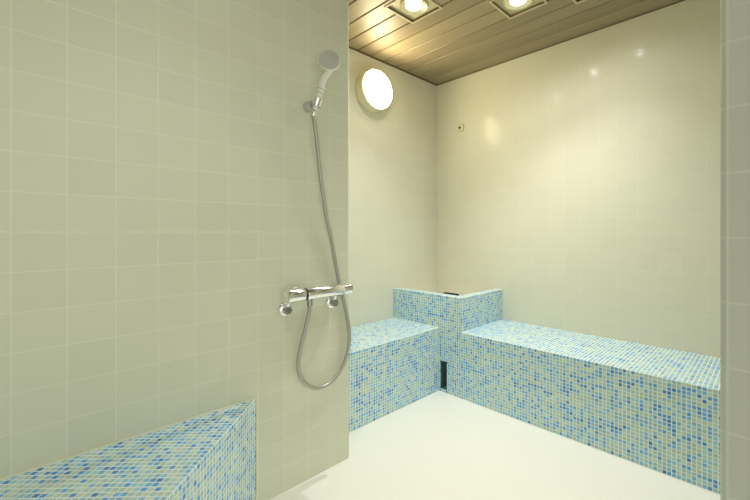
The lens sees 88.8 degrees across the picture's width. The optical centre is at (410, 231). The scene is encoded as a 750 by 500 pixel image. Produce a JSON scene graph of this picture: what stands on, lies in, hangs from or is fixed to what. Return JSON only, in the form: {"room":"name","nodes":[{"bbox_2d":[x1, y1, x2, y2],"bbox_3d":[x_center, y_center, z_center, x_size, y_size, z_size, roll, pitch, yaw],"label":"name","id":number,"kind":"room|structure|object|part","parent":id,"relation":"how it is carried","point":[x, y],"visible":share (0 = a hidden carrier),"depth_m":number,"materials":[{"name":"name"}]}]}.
{"room":"spa","nodes":[
{"label":"spa","id":0,"kind":"room"},
{"bbox_2d":[0,0,348,499],"bbox_3d":[-1.463,-0.086,0.868,0.589,2.172,2.836,0,0,44],"label":"wall","id":1,"kind":"structure","parent":0,"point":[161,199],"depth_m":1.18,"materials":[{"name":"tile"}]},
{"bbox_2d":[303,97,322,112],"bbox_3d":[-0.386,-0.505,1.512,0.079,0.048,0.048,0,0,44],"label":"holder","id":2,"kind":"object","parent":1,"relation":"attached to","point":[307,106],"visible":0.9,"depth_m":1.50,"materials":[{"name":"metal"}]},
{"bbox_2d":[312,50,340,109],"bbox_3d":[-0.333,-0.597,1.499,0.110,0.235,0.043,0,0,-6],"label":"shower","id":3,"kind":"object","parent":2,"relation":"on","point":[329,60],"visible":0.98,"depth_m":1.49,"materials":[{"name":"white plastic"}]},
{"bbox_3d":[-0.348,-0.568,1.503,0.080,0.177,0.028,0,0,-11],"label":"handle","id":4,"kind":"part","parent":3,"relation":"part of","materials":[{"name":"white plastic"}]},
{"bbox_2d":[277,283,352,316],"bbox_3d":[-0.373,0.268,1.527,0.077,0.115,0.305,0,0,44],"label":"shower mixer","id":5,"kind":"object","parent":1,"relation":"attached to","point":[296,294],"visible":1,"depth_m":1.48,"materials":[{"name":"silver metal"}]},
{"bbox_3d":[-0.440,0.240,1.439,0.053,0.053,0.073,0,0,44],"label":"temperature handle","id":6,"kind":"part","parent":5,"relation":"part of","materials":[{"name":"silver metal"}]},
{"bbox_2d":[307,299,312,306],"bbox_3d":[-0.394,0.274,1.482,0.022,0.028,0.022,0,0,44],"label":"outlet","id":7,"kind":"object","parent":5,"relation":"attached to","point":[309,301],"depth_m":1.47,"materials":[{"name":"silver metal"}]},
{"bbox_2d":[296,109,350,389],"bbox_3d":[-0.347,0.076,1.560,0.038,1.125,0.279,0,0,37],"label":"shower hose","id":8,"kind":"object","parent":5,"relation":"attached to","point":[314,111],"visible":0.95,"depth_m":1.54,"materials":[{"name":"metal"}]},
{"bbox_3d":[-0.275,0.240,1.612,0.049,0.049,0.047,0,0,44],"label":"flow handle","id":9,"kind":"part","parent":5,"relation":"part of","materials":[{"name":"silver metal"}]},
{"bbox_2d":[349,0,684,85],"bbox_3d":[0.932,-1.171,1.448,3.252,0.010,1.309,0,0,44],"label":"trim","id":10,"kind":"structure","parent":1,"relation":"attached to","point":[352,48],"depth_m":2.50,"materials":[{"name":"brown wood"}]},
{"bbox_2d":[349,48,436,326],"bbox_3d":[-0.244,-0.086,2.571,0.001,2.172,1.309,0,0,44],"label":"wall","id":11,"kind":"structure","parent":0,"point":[393,149],"depth_m":2.68,"materials":[{"name":"tile"}]},
{"bbox_2d":[355,69,391,111],"bbox_3d":[-0.237,-0.932,2.511,0.090,0.262,0.262,0,0,44],"label":"wall lamp","id":12,"kind":"object","parent":11,"relation":"attached to","point":[373,88],"visible":1,"depth_m":2.46,"materials":[{"name":"glass"}]},
{"bbox_2d":[271,390,719,499],"bbox_3d":[-0.048,1.000,0.422,3.252,0.001,4.145,0,0,44],"label":"floor","id":13,"kind":"structure","parent":0,"point":[440,445],"depth_m":1.63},
{"bbox_2d":[0,397,256,499],"bbox_3d":[-0.934,0.799,0.523,0.651,0.401,1.766,0,0,44],"label":"bench","id":14,"kind":"object","parent":13,"relation":"on","point":[212,455],"visible":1,"depth_m":1.02,"materials":[{"name":"blue tile"}]},
{"bbox_3d":[-0.936,0.809,0.521,0.650,0.380,1.761,0,0,44],"label":"panel","id":15,"kind":"part","parent":14,"relation":"part of","materials":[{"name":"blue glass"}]},
{"bbox_2d":[349,317,438,432],"bbox_3d":[-0.257,0.799,2.251,0.421,0.401,0.824,0,0,44],"label":"bench","id":16,"kind":"object","parent":13,"relation":"on","point":[394,361],"visible":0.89,"depth_m":2.14,"materials":[{"name":"blue tile"}]},
{"bbox_3d":[-0.258,0.611,2.252,0.418,0.016,0.824,0,0,44],"label":"seat","id":17,"kind":"part","parent":16,"relation":"part of","materials":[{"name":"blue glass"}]},
{"bbox_2d":[393,287,501,397],"bbox_3d":[0.254,0.697,2.666,0.586,0.606,0.481,0,0,44],"label":"plinth","id":18,"kind":"object","parent":13,"relation":"on","point":[454,314],"visible":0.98,"depth_m":2.40,"materials":[{"name":"blue tile"}]},
{"bbox_2d":[461,319,719,493],"bbox_3d":[1.429,0.801,1.544,2.662,0.396,0.481,0,0,44],"label":"bench","id":19,"kind":"object","parent":13,"relation":"on","point":[652,407],"visible":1,"depth_m":1.78,"materials":[{"name":"blue tile"}]},
{"bbox_3d":[1.429,0.611,1.544,2.662,0.016,0.481,0,0,44],"label":"seat","id":20,"kind":"part","parent":19,"relation":"part of","materials":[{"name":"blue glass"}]},
{"bbox_2d":[349,0,680,84],"bbox_3d":[-0.045,-1.178,0.424,3.252,0.012,4.151,0,0,44],"label":"ceiling","id":21,"kind":"structure","parent":0,"point":[464,37],"depth_m":2.22,"materials":[{"name":"brown wood"}]},
{"bbox_2d":[384,0,442,23],"bbox_3d":[0.013,-1.181,1.986,0.218,0.029,0.218,0,0,44],"label":"recessed light","id":22,"kind":"object","parent":21,"relation":"in","point":[412,11],"visible":0.97,"depth_m":2.00,"materials":[{"name":"white metal"}]},
{"bbox_3d":[0.013,-1.183,1.986,0.194,0.006,0.194,0,0,44],"label":"plate","id":23,"kind":"part","parent":22,"relation":"part of","materials":[{"name":"silver metal"}]},
{"bbox_2d":[488,0,547,18],"bbox_3d":[0.546,-1.181,1.940,0.218,0.029,0.218,0,0,44],"label":"recessed light","id":24,"kind":"object","parent":21,"relation":"in","point":[511,9],"visible":1,"depth_m":1.98,"materials":[{"name":"white metal"}]},
{"bbox_3d":[0.546,-1.183,1.940,0.194,0.006,0.194,0,0,44],"label":"plate","id":25,"kind":"part","parent":24,"relation":"part of","materials":[{"name":"silver metal"}]},
{"bbox_2d":[572,0,585,3],"bbox_3d":[0.850,-1.181,1.802,0.218,0.029,0.218,0,0,44],"label":"recessed light","id":26,"kind":"object","parent":21,"relation":"in","point":[574,1],"visible":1,"depth_m":1.93,"materials":[{"name":"white metal"}]},
{"bbox_2d":[437,0,719,357],"bbox_3d":[1.384,-0.086,1.921,3.252,2.172,0.001,0,0,44],"label":"wall","id":27,"kind":"structure","parent":0,"point":[580,183],"depth_m":2.21,"materials":[{"name":"tile"}]},
{"bbox_2d":[457,124,463,131],"bbox_3d":[0.373,-0.786,2.876,0.052,0.052,0.014,0,0,44],"label":"wall sensor","id":28,"kind":"object","parent":27,"relation":"attached to","point":[460,127],"visible":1,"depth_m":2.87,"materials":[{"name":"plastic"}]},
{"bbox_2d":[720,0,749,499],"bbox_3d":[1.010,-0.086,0.162,1.362,2.172,0.110,0,0,44],"label":"wall","id":29,"kind":"structure","parent":0,"point":[734,14],"depth_m":0.58,"materials":[{"name":"tile"}]}
]}

